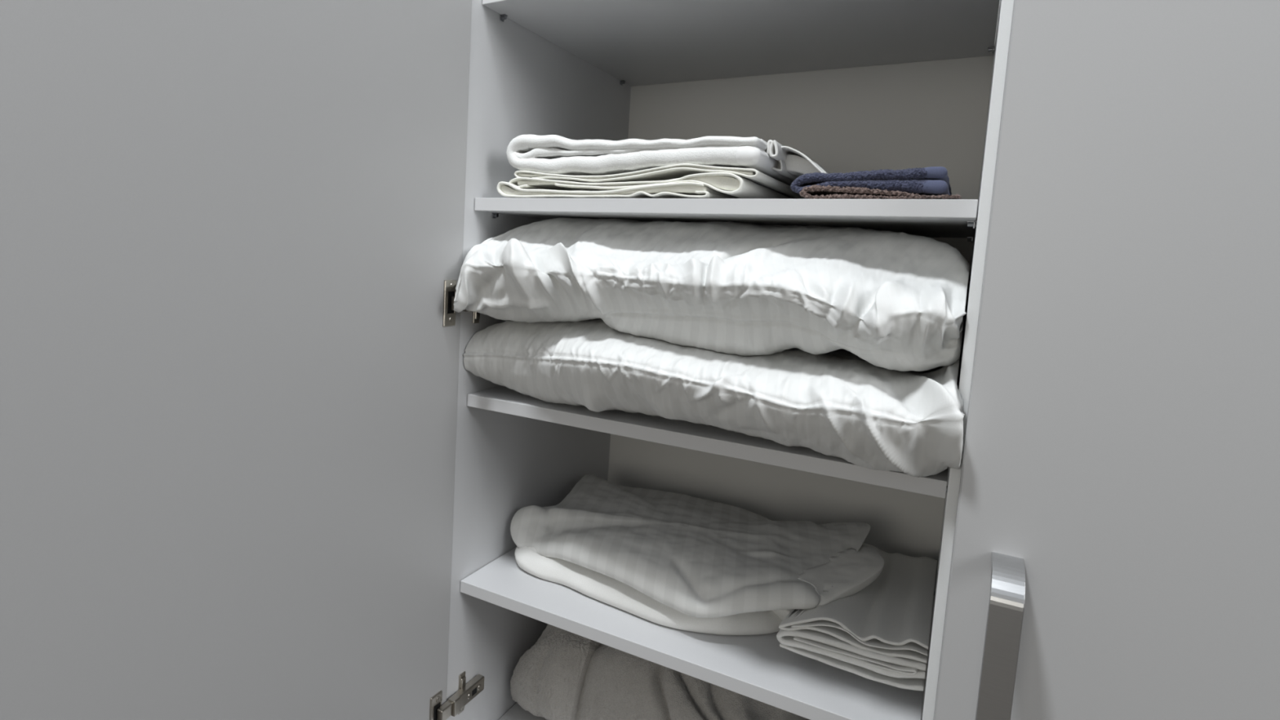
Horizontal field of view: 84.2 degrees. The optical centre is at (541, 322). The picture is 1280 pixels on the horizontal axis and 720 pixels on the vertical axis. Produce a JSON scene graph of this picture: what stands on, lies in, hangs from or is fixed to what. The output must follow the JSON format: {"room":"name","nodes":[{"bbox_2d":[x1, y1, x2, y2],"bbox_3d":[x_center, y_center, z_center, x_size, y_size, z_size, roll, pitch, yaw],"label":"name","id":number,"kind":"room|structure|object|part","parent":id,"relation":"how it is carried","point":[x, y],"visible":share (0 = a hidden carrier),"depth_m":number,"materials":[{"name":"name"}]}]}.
{"room":"bedroom","nodes":[
{"label":"bedroom","id":0,"kind":"room"},
{"bbox_3d":[-1.919,1.489,-2.720,15.000,0.050,9.564,6,7,31],"label":"floor","id":1,"kind":"structure","parent":0,"visible":0},
{"bbox_2d":[0,0,1279,719],"bbox_3d":[0.382,0.107,0.648,1.291,2.228,1.152,6,7,31],"label":"wardrobe","id":2,"kind":"object","parent":1,"relation":"on","point":[253,465],"visible":0.66,"depth_m":0.67,"materials":[{"name":"white laminate"}]},
{"bbox_3d":[-0.291,0.030,0.739,0.018,2.145,0.619,6,7,32],"label":"door","id":3,"kind":"part","parent":2,"relation":"part of","materials":[{"name":"laminate"}]},
{"bbox_2d":[498,702,547,719],"bbox_3d":[0.254,0.701,1.142,0.609,0.018,0.503,6,7,31],"label":"shelf","id":4,"kind":"object","parent":2,"relation":"attached to","point":[510,711],"depth_m":1.20,"materials":[{"name":"white laminate"}]},
{"bbox_3d":[0.013,-0.001,1.227,0.018,2.130,0.530,6,7,31],"label":"panel","id":5,"kind":"part","parent":2,"relation":"part of","materials":[{"name":"white laminate"}]},
{"bbox_2d":[497,181,739,198],"bbox_3d":[0.168,-0.185,1.073,0.306,0.022,0.395,6,7,31],"label":"hand towel","id":6,"kind":"object","parent":2,"relation":"on","point":[681,189],"visible":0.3,"depth_m":0.89,"materials":[{"name":"beige fabric"}]},
{"bbox_2d":[509,172,794,199],"bbox_3d":[0.193,-0.190,1.060,0.328,0.027,0.391,6,7,31],"label":"hand towel","id":7,"kind":"object","parent":6,"relation":"on","point":[730,184],"visible":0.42,"depth_m":0.88,"materials":[{"name":"beige fabric"}]},
{"bbox_2d":[514,163,806,199],"bbox_3d":[0.204,-0.202,1.054,0.337,0.021,0.388,6,7,31],"label":"hand towel","id":8,"kind":"object","parent":7,"relation":"on","point":[677,171],"visible":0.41,"depth_m":0.89,"materials":[{"name":"beige fabric"}]},
{"bbox_2d":[506,134,829,186],"bbox_3d":[0.214,-0.227,1.028,0.419,0.060,0.357,6,7,31],"label":"bath towel","id":9,"kind":"object","parent":8,"relation":"on","point":[548,153],"visible":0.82,"depth_m":0.88,"materials":[{"name":"white fabric"}]},
{"bbox_2d":[510,623,809,719],"bbox_3d":[0.209,0.556,1.161,0.475,0.259,0.360,6,7,31],"label":"blanket","id":10,"kind":"object","parent":2,"relation":"on","point":[565,675],"visible":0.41,"depth_m":1.04,"materials":[{"name":"beige fabric"}]},
{"bbox_2d":[460,546,936,719],"bbox_3d":[0.268,0.409,1.112,0.609,0.018,0.503,6,7,31],"label":"shelf","id":11,"kind":"object","parent":2,"relation":"attached to","point":[755,667],"depth_m":0.90,"materials":[{"name":"white laminate"}]},
{"bbox_2d":[515,543,884,635],"bbox_3d":[0.254,0.352,1.121,0.534,0.091,0.412,6,7,31],"label":"duvet","id":12,"kind":"object","parent":2,"relation":"on","point":[849,572],"visible":0.14,"depth_m":0.96,"materials":[{"name":"white fabric"}]},
{"bbox_2d":[510,474,870,617],"bbox_3d":[0.227,0.337,1.112,0.506,0.081,0.390,6,7,31],"label":"duvet","id":13,"kind":"object","parent":12,"relation":"on","point":[695,557],"visible":1,"depth_m":1.03,"materials":[{"name":"white fabric"}]},
{"bbox_2d":[466,386,948,497],"bbox_3d":[0.281,0.126,1.083,0.609,0.018,0.503,6,7,31],"label":"shelf","id":14,"kind":"object","parent":2,"relation":"attached to","point":[655,428],"depth_m":0.86,"materials":[{"name":"white laminate"}]},
{"bbox_2d":[462,318,964,477],"bbox_3d":[0.250,0.059,1.010,0.618,0.127,0.531,6,7,31],"label":"pillow","id":15,"kind":"object","parent":2,"relation":"on","point":[838,403],"visible":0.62,"depth_m":0.77,"materials":[{"name":"fabric"}]},
{"bbox_2d":[453,217,969,371],"bbox_3d":[0.250,-0.060,0.996,0.609,0.162,0.518,6,7,31],"label":"pillow","id":16,"kind":"object","parent":15,"relation":"on","point":[893,300],"visible":1,"depth_m":0.79,"materials":[{"name":"fabric"}]},
{"bbox_2d":[474,197,977,238],"bbox_3d":[0.295,-0.155,1.054,0.609,0.018,0.503,6,7,31],"label":"shelf","id":17,"kind":"object","parent":2,"relation":"attached to","point":[929,218],"depth_m":0.84,"materials":[{"name":"white laminate"}]},
{"bbox_2d":[482,0,999,86],"bbox_3d":[0.308,-0.435,1.026,0.609,0.018,0.503,6,7,31],"label":"shelf","id":18,"kind":"object","parent":2,"relation":"attached to","point":[620,42],"depth_m":1.05,"materials":[{"name":"white laminate"}]},
{"bbox_3d":[0.687,0.041,1.130,1.276,2.130,0.006,6,7,31],"label":"panel","id":19,"kind":"part","parent":2,"relation":"part of","materials":[{"name":"white laminate"}]},
{"bbox_2d":[779,643,924,690],"bbox_3d":[0.458,0.394,0.993,0.164,0.031,0.383,6,7,31],"label":"sheet","id":20,"kind":"object","parent":2,"relation":"on","point":[915,684],"visible":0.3,"depth_m":0.82,"materials":[{"name":"white fabric"}]},
{"bbox_2d":[776,629,926,678],"bbox_3d":[0.454,0.385,0.986,0.165,0.042,0.378,6,7,31],"label":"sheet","id":21,"kind":"object","parent":20,"relation":"on","point":[813,641],"visible":0.29,"depth_m":0.82,"materials":[{"name":"white fabric"}]},
{"bbox_2d":[778,542,937,663],"bbox_3d":[0.457,0.369,0.985,0.162,0.057,0.375,6,7,31],"label":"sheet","id":22,"kind":"object","parent":21,"relation":"on","point":[891,615],"visible":0.6,"depth_m":0.87,"materials":[{"name":"white fabric"}]},
{"bbox_2d":[799,184,961,199],"bbox_3d":[0.427,-0.149,0.865,0.159,0.020,0.286,6,7,31],"label":"towel","id":23,"kind":"object","parent":2,"relation":"on","point":[828,192],"visible":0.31,"depth_m":0.76,"materials":[{"name":"brown fabric"}]},
{"bbox_2d":[790,166,951,195],"bbox_3d":[0.419,-0.161,0.872,0.157,0.029,0.281,6,7,31],"label":"towel","id":24,"kind":"object","parent":23,"relation":"on","point":[931,180],"visible":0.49,"depth_m":0.74,"materials":[{"name":"blue fabric"}]},
{"bbox_3d":[0.550,0.058,0.905,0.018,2.130,0.530,6,7,31],"label":"panel","id":25,"kind":"part","parent":2,"relation":"part of","materials":[{"name":"white laminate"}]},
{"bbox_3d":[0.412,0.391,0.649,0.025,0.348,0.050,6,7,31],"label":"handle","id":26,"kind":"part","parent":2,"relation":"part of","materials":[{"name":"metal"}]},
{"bbox_3d":[0.676,0.100,0.508,0.628,2.145,0.018,6,7,31],"label":"door","id":27,"kind":"part","parent":2,"relation":"part of","materials":[{"name":"laminate"}]}
]}

